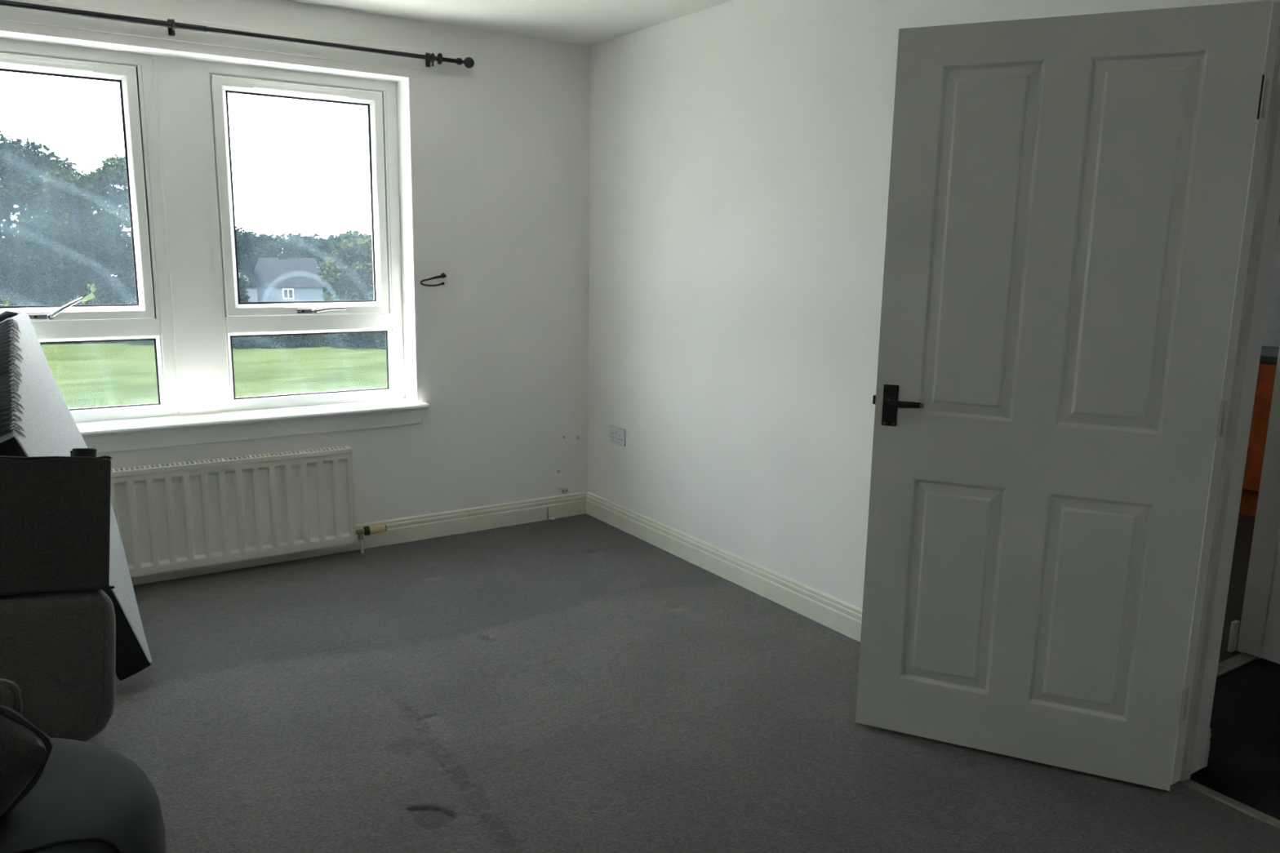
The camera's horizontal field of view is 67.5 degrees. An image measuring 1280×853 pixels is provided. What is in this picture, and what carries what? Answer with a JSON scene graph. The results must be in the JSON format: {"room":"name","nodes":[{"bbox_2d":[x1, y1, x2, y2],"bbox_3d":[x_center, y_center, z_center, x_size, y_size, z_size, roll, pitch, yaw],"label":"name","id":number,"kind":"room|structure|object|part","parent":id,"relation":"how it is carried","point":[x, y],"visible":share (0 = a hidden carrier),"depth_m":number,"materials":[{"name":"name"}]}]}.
{"room":"empty bedroom","nodes":[
{"label":"empty bedroom","id":0,"kind":"room"},
{"bbox_2d":[0,0,591,524],"bbox_3d":[-1.898,-0.514,4.040,4.100,2.887,0.236,-6,13,-33],"label":"wall","id":1,"kind":"structure","parent":0,"point":[494,153],"depth_m":4.59,"materials":[{"name":"white paint"}]},
{"bbox_2d":[0,38,178,422],"bbox_3d":[-2.325,-0.737,3.769,0.845,1.479,0.134,-6,13,-33],"label":"window","id":2,"kind":"structure","parent":1,"relation":"in","point":[150,318],"depth_m":3.90,"materials":[{"name":"white plastic"}]},
{"bbox_3d":[-2.360,-0.432,3.776,0.087,0.022,0.010,-6,13,-33],"label":"handle","id":3,"kind":"part","parent":2,"relation":"part of","materials":[{"name":"silver metal"}]},
{"bbox_2d":[0,57,93,71],"bbox_3d":[-2.300,-1.375,3.627,0.400,0.019,0.015,-6,13,-33],"label":"vent","id":4,"kind":"object","parent":2,"relation":"attached to","point":[26,64],"depth_m":3.65,"materials":[{"name":"white plastic"}]},
{"bbox_3d":[-2.276,-0.467,3.793,0.134,0.090,0.026,-3,11,-19],"label":"lever","id":5,"kind":"part","parent":2,"relation":"part of","materials":[{"name":"silver metal"}]},
{"bbox_3d":[-2.327,-0.916,3.743,0.705,0.999,0.057,-6,13,-33],"label":"sash","id":6,"kind":"part","parent":2,"relation":"part of","materials":[{"name":"white plastic"}]},
{"bbox_2d":[152,54,181,415],"bbox_3d":[-1.968,-0.772,3.991,0.010,1.471,0.010,-6,13,-33],"label":"trim","id":7,"kind":"structure","parent":1,"relation":"attached to","point":[153,55],"depth_m":3.98,"materials":[{"name":"white plastic"}]},
{"bbox_2d":[155,54,219,415],"bbox_3d":[-1.924,-0.782,4.067,0.162,1.482,0.084,-6,13,-33],"label":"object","id":8,"kind":"structure","parent":1,"relation":"attached to","point":[177,78],"depth_m":4.03,"materials":[{"name":"white paint"}]},
{"bbox_2d":[0,0,434,71],"bbox_3d":[-1.859,-1.546,3.711,2.228,0.086,0.010,-6,13,-33],"label":"trim","id":9,"kind":"structure","parent":1,"relation":"attached to","point":[10,14],"depth_m":3.81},
{"bbox_2d":[0,0,474,68],"bbox_3d":[-1.780,-1.545,3.708,2.436,0.064,0.082,-6,13,-33],"label":"pole","id":10,"kind":"object","parent":1,"relation":"attached to","point":[468,62],"visible":1,"depth_m":3.74,"materials":[{"name":"black metal"}]},
{"bbox_2d":[171,18,175,30],"bbox_3d":[-1.792,-1.542,3.680,0.010,0.042,0.042,-6,13,-33],"label":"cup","id":11,"kind":"object","parent":10,"relation":"on","point":[173,24],"depth_m":3.67,"materials":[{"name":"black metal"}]},
{"bbox_2d":[430,53,435,62],"bbox_3d":[-0.920,-1.634,4.249,0.010,0.042,0.042,-6,13,-33],"label":"curtain ring","id":12,"kind":"object","parent":10,"relation":"on","point":[432,56],"depth_m":4.24,"materials":[{"name":"black metal"}]},
{"bbox_2d":[436,53,442,64],"bbox_3d":[-0.891,-1.638,4.267,0.012,0.050,0.050,-6,13,-33],"label":"curtain ring","id":13,"kind":"object","parent":10,"relation":"hanging from","point":[440,55],"visible":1,"depth_m":4.25,"materials":[{"name":"black metal"}]},
{"bbox_2d":[110,444,386,577],"bbox_3d":[-1.748,0.383,4.111,1.326,0.512,0.104,-6,13,-33],"label":"radiator","id":14,"kind":"object","parent":1,"relation":"attached to","point":[171,517],"visible":0.79,"depth_m":4.07,"materials":[{"name":"metal"}]},
{"bbox_2d":[111,444,352,477],"bbox_3d":[-1.798,0.153,4.011,1.175,0.024,0.071,-6,13,-33],"label":"grille","id":15,"kind":"object","parent":14,"relation":"attached to","point":[220,464],"depth_m":4.04,"materials":[{"name":"metal"}]},
{"bbox_2d":[82,408,422,453],"bbox_3d":[-1.827,0.031,4.041,1.902,0.077,0.016,-6,13,-33],"label":"trim","id":16,"kind":"structure","parent":1,"relation":"attached to","point":[217,433],"depth_m":4.12,"materials":[{"name":"white paint"}]},
{"bbox_2d":[75,398,429,436],"bbox_3d":[-1.860,-0.028,4.088,1.930,0.022,0.227,-6,13,-33],"label":"windowsill","id":17,"kind":"structure","parent":1,"relation":"attached to","point":[171,422],"depth_m":4.13,"materials":[{"name":"white paint"}]},
{"bbox_2d":[196,59,404,412],"bbox_3d":[-1.490,-0.825,4.314,0.845,1.479,0.134,-6,13,-33],"label":"window","id":18,"kind":"structure","parent":1,"relation":"in","point":[233,317],"depth_m":4.29,"materials":[{"name":"white plastic"}]},
{"bbox_3d":[-1.498,-1.003,4.284,0.719,0.999,0.057,-6,13,-33],"label":"sash","id":19,"kind":"part","parent":18,"relation":"part of","materials":[{"name":"white plastic"}]},
{"bbox_2d":[253,83,348,97],"bbox_3d":[-1.470,-1.462,4.168,0.400,0.019,0.015,-6,13,-33],"label":"vent","id":20,"kind":"object","parent":18,"relation":"attached to","point":[295,90],"depth_m":4.17,"materials":[{"name":"white plastic"}]},
{"bbox_3d":[-1.505,-0.522,4.334,0.087,0.022,0.010,-6,13,-33],"label":"handle","id":21,"kind":"part","parent":18,"relation":"part of","materials":[{"name":"silver metal"}]},
{"bbox_3d":[-1.415,-0.528,4.360,0.149,0.030,0.026,-3,11,-21],"label":"lever","id":22,"kind":"part","parent":18,"relation":"part of","materials":[{"name":"silver metal"}]},
{"bbox_2d":[130,491,586,585],"bbox_3d":[-1.834,0.572,4.144,3.730,0.120,0.018,-6,13,-33],"label":"baseboard","id":23,"kind":"structure","parent":1,"relation":"attached to","point":[409,529],"depth_m":4.68,"materials":[{"name":"paint"}]},
{"bbox_2d":[420,273,446,286],"bbox_3d":[-0.944,-0.680,4.443,0.064,0.059,0.158,8,13,34],"label":"hook","id":24,"kind":"object","parent":1,"relation":"attached to","point":[442,275],"visible":1,"depth_m":4.44,"materials":[{"name":"black metal"}]},
{"bbox_2d":[561,488,568,493],"bbox_3d":[-0.396,0.343,5.076,0.046,0.027,0.002,-6,13,-33],"label":"chip","id":25,"kind":"object","parent":1,"relation":"attached to","point":[566,490],"visible":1,"depth_m":5.08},
{"bbox_2d":[285,0,733,45],"bbox_3d":[-0.407,-1.381,1.643,3.730,0.150,5.050,-6,13,-33],"label":"ceiling","id":26,"kind":"structure","parent":0,"point":[584,22],"depth_m":4.09,"materials":[{"name":"paint"}]},
{"bbox_2d":[86,513,1279,852],"bbox_3d":[1.103,0.900,3.112,7.450,0.051,5.050,-6,13,-33],"label":"floor","id":27,"kind":"structure","parent":0,"point":[575,683],"depth_m":2.85,"materials":[{"name":"grey carpet"}]},
{"bbox_2d":[0,589,115,742],"bbox_3d":[-1.846,0.678,2.504,0.850,0.563,0.323,-6,12,-32],"label":"suitcase","id":28,"kind":"object","parent":27,"relation":"on","point":[59,648],"visible":0.86,"depth_m":2.55,"materials":[{"name":"fabric"}]},
{"bbox_2d":[0,448,115,595],"bbox_3d":[-1.877,0.259,2.515,0.877,0.499,0.340,-6,13,-32],"label":"box","id":29,"kind":"object","parent":28,"relation":"on","point":[55,511],"visible":1,"depth_m":2.56,"materials":[{"name":"black plastic"}]},
{"bbox_2d":[0,311,151,680],"bbox_3d":[-2.070,0.186,3.359,0.390,1.119,1.194,-7,13,-36],"label":"board","id":30,"kind":"object","parent":27,"relation":"on","point":[36,420],"visible":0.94,"depth_m":3.25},
{"bbox_3d":[-1.802,0.420,3.042,0.458,0.786,0.086,2,11,3],"label":"panel","id":31,"kind":"part","parent":30,"relation":"part of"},
{"bbox_2d":[0,737,165,852],"bbox_3d":[-1.517,0.879,1.614,1.297,0.455,0.860,1,11,0],"label":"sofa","id":32,"kind":"object","parent":27,"relation":"on","point":[87,797],"visible":0.82,"depth_m":1.70,"materials":[{"name":"leather"}]},
{"bbox_2d":[0,678,22,715],"bbox_3d":[-1.320,0.606,1.776,0.320,0.318,0.149,0,11,-4],"label":"cushion","id":33,"kind":"object","parent":32,"relation":"on","point":[11,696],"visible":0.33,"depth_m":1.79,"materials":[{"name":"grey fabric"}]},
{"bbox_2d":[0,704,53,817],"bbox_3d":[-1.256,0.588,1.498,0.584,0.575,0.202,-8,14,-41],"label":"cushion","id":34,"kind":"object","parent":32,"relation":"on","point":[25,749],"visible":0.99,"depth_m":1.61,"materials":[{"name":"grey fabric"}]},
{"bbox_2d":[1182,778,1279,828],"bbox_3d":[1.724,1.039,2.280,0.040,0.006,0.838,-6,13,-33],"label":"threshold strip","id":35,"kind":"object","parent":27,"relation":"on","point":[1251,811],"depth_m":2.52,"materials":[{"name":"silver metal"}]},
{"bbox_2d":[1239,362,1276,517],"bbox_3d":[3.439,0.005,5.638,0.644,0.858,1.900,-6,13,-33],"label":"base cabinet","id":36,"kind":"object","parent":27,"relation":"on","point":[1266,372],"visible":0.02,"depth_m":5.22,"materials":[{"name":"wood"}]},
{"bbox_2d":[1259,346,1279,364],"bbox_3d":[3.451,-0.437,5.558,0.634,0.037,1.940,-6,13,-33],"label":"countertop","id":37,"kind":"structure","parent":36,"relation":"on","point":[1268,354],"depth_m":5.20,"materials":[{"name":"grey"}]},
{"bbox_2d":[587,0,1263,608],"bbox_3d":[1.199,-0.305,2.937,0.170,2.487,5.050,-6,13,-33],"label":"wall","id":38,"kind":"structure","parent":0,"point":[740,150],"depth_m":3.87,"materials":[{"name":"white paint"}]},
{"bbox_2d":[608,425,626,446],"bbox_3d":[-0.116,0.046,4.840,0.014,0.086,0.148,-6,13,-33],"label":"wall socket","id":39,"kind":"object","parent":38,"relation":"attached to","point":[617,435],"visible":1,"depth_m":4.83,"materials":[{"name":"white plastic"}]},
{"bbox_2d":[586,491,862,642],"bbox_3d":[0.558,0.659,3.901,0.018,0.120,3.080,-6,13,-33],"label":"baseboard","id":40,"kind":"structure","parent":38,"relation":"attached to","point":[842,617],"depth_m":4.11,"materials":[{"name":"paint"}]},
{"bbox_2d":[855,0,1272,791],"bbox_3d":[1.058,-0.044,2.566,0.859,1.981,0.137,6,12,23],"label":"door","id":41,"kind":"structure","parent":38,"relation":"in","point":[1067,195],"depth_m":2.52,"materials":[{"name":"white paint"}]},
{"bbox_3d":[0.704,-0.059,2.699,0.042,0.117,0.006,6,12,24],"label":"handle","id":42,"kind":"part","parent":41,"relation":"part of","materials":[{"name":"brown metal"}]},
{"bbox_3d":[0.724,-0.059,2.647,0.098,0.023,0.016,6,12,24],"label":"lever","id":43,"kind":"part","parent":41,"relation":"part of","materials":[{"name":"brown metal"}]},
{"bbox_2d":[1182,688,1189,720],"bbox_3d":[1.466,0.746,2.574,0.012,0.090,0.002,-6,13,-33],"label":"hinge","id":44,"kind":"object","parent":38,"relation":"attached to","point":[1188,689],"depth_m":2.57,"materials":[{"name":"metal"}]},
{"bbox_2d":[1203,728,1211,768],"bbox_3d":[1.520,0.880,2.809,0.018,0.120,0.280,-6,13,-33],"label":"baseboard","id":45,"kind":"structure","parent":38,"relation":"attached to","point":[1209,733],"depth_m":2.69,"materials":[{"name":"paint"}]},
{"bbox_2d":[1219,400,1227,435],"bbox_3d":[1.479,-0.021,2.430,0.012,0.090,0.002,-6,13,-33],"label":"hinge","id":46,"kind":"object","parent":38,"relation":"attached to","point":[1224,407],"depth_m":2.43,"materials":[{"name":"metal"}]},
{"bbox_2d":[1170,0,1279,785],"bbox_3d":[1.769,0.042,2.119,0.174,2.025,0.894,-6,13,-33],"label":"trim","id":47,"kind":"structure","parent":38,"relation":"attached to","point":[1273,211],"depth_m":2.47,"materials":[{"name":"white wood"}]},
{"bbox_2d":[1261,78,1269,118],"bbox_3d":[1.492,-0.782,2.287,0.012,0.090,0.002,-6,13,-33],"label":"hinge","id":48,"kind":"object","parent":38,"relation":"attached to","point":[1267,83],"depth_m":2.29,"materials":[{"name":"metal"}]},
{"bbox_2d":[1262,215,1279,346],"bbox_3d":[3.691,-0.767,5.904,0.200,2.887,2.790,-6,13,-33],"label":"wall","id":49,"kind":"structure","parent":0,"point":[1271,336],"depth_m":5.65,"materials":[{"name":"white paint"}]},
{"bbox_2d":[1262,535,1279,663],"bbox_3d":[2.889,-0.150,2.401,0.120,2.437,2.260,-6,13,-33],"label":"door","id":50,"kind":"structure","parent":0,"point":[1271,650],"depth_m":3.40,"materials":[{"name":"white wood"}]},
{"bbox_2d":[1226,620,1239,652],"bbox_3d":[2.160,0.764,3.489,0.038,0.115,0.015,-6,13,-33],"label":"trim","id":51,"kind":"structure","parent":50,"relation":"attached to","point":[1234,628],"depth_m":3.48,"materials":[{"name":"paint"}]},
{"bbox_2d":[1216,652,1258,677],"bbox_3d":[1.875,0.862,3.246,0.830,0.006,0.050,-6,13,-33],"label":"trim","id":52,"kind":"structure","parent":50,"relation":"attached to","point":[1242,659],"depth_m":3.39,"materials":[{"name":"grey wood"}]},
{"bbox_3d":[1.835,-0.281,3.004,0.960,2.437,0.070,-6,13,-33],"label":"wall","id":53,"kind":"structure","parent":0,"visible":0},
{"bbox_2d":[1236,344,1279,658],"bbox_3d":[1.887,-0.121,3.071,0.831,2.000,0.078,-6,13,-33],"label":"trim","id":54,"kind":"structure","parent":53,"relation":"attached to","point":[1266,532],"depth_m":3.39,"materials":[{"name":"paint"}]},
{"label":"outside","id":55,"kind":"structure","parent":0,"visible":0},
{"bbox_2d":[0,283,386,408],"bbox_3d":[-9.664,-16.339,117.912,290.000,2.400,199.650,-6,13,-33],"label":"ground","id":56,"kind":"structure","parent":55,"point":[84,373],"depth_m":34.40,"materials":[{"name":"green plant"}]},
{"bbox_2d":[0,148,36,244],"bbox_3d":[-31.591,-9.004,42.160,6.664,10.736,9.705,10,14,40],"label":"tree","id":57,"kind":"object","parent":56,"relation":"on","point":[2,228],"visible":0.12,"depth_m":43.14,"materials":[{"name":"green plant"}]},
{"bbox_2d":[0,238,69,306],"bbox_3d":[-26.997,-5.967,42.463,3.412,4.699,3.139,-6,13,-33],"label":"shrub","id":58,"kind":"object","parent":56,"relation":"on","point":[20,261],"visible":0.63,"depth_m":41.55,"materials":[{"name":"green plant"}]},
{"bbox_2d":[0,129,85,306],"bbox_3d":[-27.986,-8.484,43.371,6.547,9.390,5.629,-5,12,-28],"label":"tree","id":59,"kind":"object","parent":56,"relation":"on","point":[11,195],"visible":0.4,"depth_m":42.11,"materials":[{"name":"green plant"}]},
{"bbox_2d":[7,167,112,305],"bbox_3d":[-25.986,-7.606,43.129,3.984,7.820,4.764,-6,13,-33],"label":"tree","id":60,"kind":"object","parent":56,"relation":"on","point":[34,226],"visible":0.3,"depth_m":41.94,"materials":[{"name":"green plant"}]},
{"bbox_2d":[33,166,101,343],"bbox_3d":[-24.789,-7.343,41.904,2.555,7.822,2.849,-6,13,-33],"label":"tree","id":61,"kind":"object","parent":56,"relation":"on","point":[62,183],"visible":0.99,"depth_m":40.87,"materials":[{"name":"green plant"}]},
{"bbox_3d":[-24.752,-9.519,41.497,2.555,3.394,2.849,-6,13,-33],"label":"crown","id":62,"kind":"part","parent":61,"relation":"part of","materials":[{"name":"green plant"}]},
{"bbox_2d":[63,247,131,304],"bbox_3d":[-24.588,-5.957,43.749,2.684,4.484,3.197,-3,11,-18],"label":"shrub","id":63,"kind":"object","parent":56,"relation":"on","point":[99,274],"visible":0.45,"depth_m":42.86,"materials":[{"name":"green plant"}]},
{"bbox_2d":[75,152,132,280],"bbox_3d":[-24.601,-8.405,45.117,3.931,8.706,3.675,5,11,21],"label":"tree","id":64,"kind":"object","parent":56,"relation":"on","point":[112,216],"visible":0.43,"depth_m":44.22,"materials":[{"name":"green plant"}]},
{"bbox_2d":[112,247,137,304],"bbox_3d":[-22.834,-6.081,44.610,2.939,4.401,3.653,6,12,24],"label":"shrub","id":65,"kind":"object","parent":56,"relation":"on","point":[128,264],"visible":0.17,"depth_m":43.58,"materials":[{"name":"green plant"}]},
{"bbox_2d":[236,249,244,263],"bbox_3d":[-61.828,-23.658,135.082,11.084,10.127,11.100,-6,13,-33],"label":"tree","id":66,"kind":"object","parent":56,"relation":"on","point":[240,257],"visible":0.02,"depth_m":134.53,"materials":[{"name":"green plant"}]},
{"bbox_2d":[231,336,257,348],"bbox_3d":[-17.469,-4.136,42.287,2.536,2.224,2.476,-6,13,-33],"label":"bush","id":67,"kind":"object","parent":56,"relation":"on","point":[242,342],"visible":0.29,"depth_m":41.64,"materials":[{"name":"green plant"}]},
{"bbox_2d":[238,271,252,302],"bbox_3d":[-22.768,-7.286,53.117,2.520,3.707,2.666,-3,11,-19],"label":"shrub","id":68,"kind":"object","parent":56,"relation":"on","point":[243,281],"visible":0.08,"depth_m":52.85,"materials":[{"name":"green plant"}]},
{"bbox_2d":[235,226,278,272],"bbox_3d":[-56.679,-23.603,136.831,9.967,10.047,9.994,-6,13,-33],"label":"tree","id":69,"kind":"object","parent":56,"relation":"on","point":[245,240],"visible":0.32,"depth_m":134.80,"materials":[{"name":"green plant"}]},
{"bbox_2d":[248,335,295,348],"bbox_3d":[-16.456,-4.178,42.406,2.314,1.815,2.206,-6,13,-33],"label":"bush","id":70,"kind":"object","parent":56,"relation":"on","point":[266,342],"visible":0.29,"depth_m":41.80,"materials":[{"name":"green plant"}]},
{"bbox_2d":[240,231,311,270],"bbox_3d":[-52.895,-23.467,138.533,11.516,9.690,9.314,-6,13,-33],"label":"tree","id":71,"kind":"object","parent":56,"relation":"on","point":[278,242],"visible":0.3,"depth_m":136.62,"materials":[{"name":"green plant"}]},
{"bbox_2d":[240,253,326,302],"bbox_3d":[-35.466,-14.229,95.038,8.200,5.806,7.900,-3,11,-20],"label":"house","id":72,"kind":"structure","parent":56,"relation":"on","point":[282,278],"depth_m":93.64,"materials":[{"name":"grey"}]},
{"bbox_3d":[-34.202,-12.907,93.200,0.840,0.840,0.010,-3,11,-20],"label":"pane","id":73,"kind":"part","parent":72,"relation":"part of","materials":[{"name":"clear glass"}]},
{"bbox_2d":[270,334,314,347],"bbox_3d":[-15.644,-4.249,42.714,2.216,1.998,2.228,-6,13,-33],"label":"bush","id":74,"kind":"object","parent":56,"relation":"on","point":[304,340],"visible":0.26,"depth_m":42.34,"materials":[{"name":"green plant"}]},
{"bbox_2d":[276,231,331,266],"bbox_3d":[-48.301,-23.692,140.656,10.869,9.791,10.396,-6,13,-33],"label":"tree","id":75,"kind":"object","parent":56,"relation":"on","point":[315,251],"visible":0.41,"depth_m":137.30,"materials":[{"name":"green plant"}]},
{"bbox_2d":[306,333,329,346],"bbox_3d":[-14.485,-4.391,43.020,1.079,1.530,0.078,1,11,3],"label":"fence","id":76,"kind":"object","parent":56,"relation":"on","point":[319,340],"visible":0.3,"depth_m":43.10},
{"bbox_2d":[316,232,344,289],"bbox_3d":[-44.583,-24.090,141.592,7.934,9.278,10.132,-6,13,-33],"label":"tree","id":77,"kind":"object","parent":56,"relation":"on","point":[333,237],"visible":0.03,"depth_m":139.93,"materials":[{"name":"green plant"}]},
{"bbox_2d":[320,333,355,346],"bbox_3d":[-13.552,-4.446,42.861,1.815,2.194,1.713,-6,13,-33],"label":"bush","id":78,"kind":"object","parent":56,"relation":"on","point":[333,339],"visible":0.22,"depth_m":42.73,"materials":[{"name":"green plant"}]},
{"bbox_2d":[315,229,369,301],"bbox_3d":[-25.449,-13.332,85.435,6.412,8.315,6.245,-6,13,-33],"label":"tree","id":79,"kind":"object","parent":56,"relation":"on","point":[347,235],"visible":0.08,"depth_m":84.48,"materials":[{"name":"green plant"}]},
{"bbox_2d":[319,234,373,300],"bbox_3d":[-17.366,-9.004,59.135,4.682,5.786,4.461,5,11,18],"label":"tree","id":80,"kind":"object","parent":56,"relation":"on","point":[350,268],"visible":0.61,"depth_m":57.78,"materials":[{"name":"green plant"}]},
{"bbox_2d":[333,294,383,347],"bbox_3d":[-12.279,-4.538,42.731,2.846,2.703,2.322,-2,11,-17],"label":"bush","id":81,"kind":"object","parent":56,"relation":"on","point":[360,340],"visible":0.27,"depth_m":42.53,"materials":[{"name":"green plant"}]},
{"bbox_2d":[366,332,386,348],"bbox_3d":[-11.247,-4.502,42.856,2.255,2.338,2.466,-6,13,-33],"label":"bush","id":82,"kind":"object","parent":56,"relation":"on","point":[381,335],"visible":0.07,"depth_m":42.20,"materials":[{"name":"green plant"}]}
]}

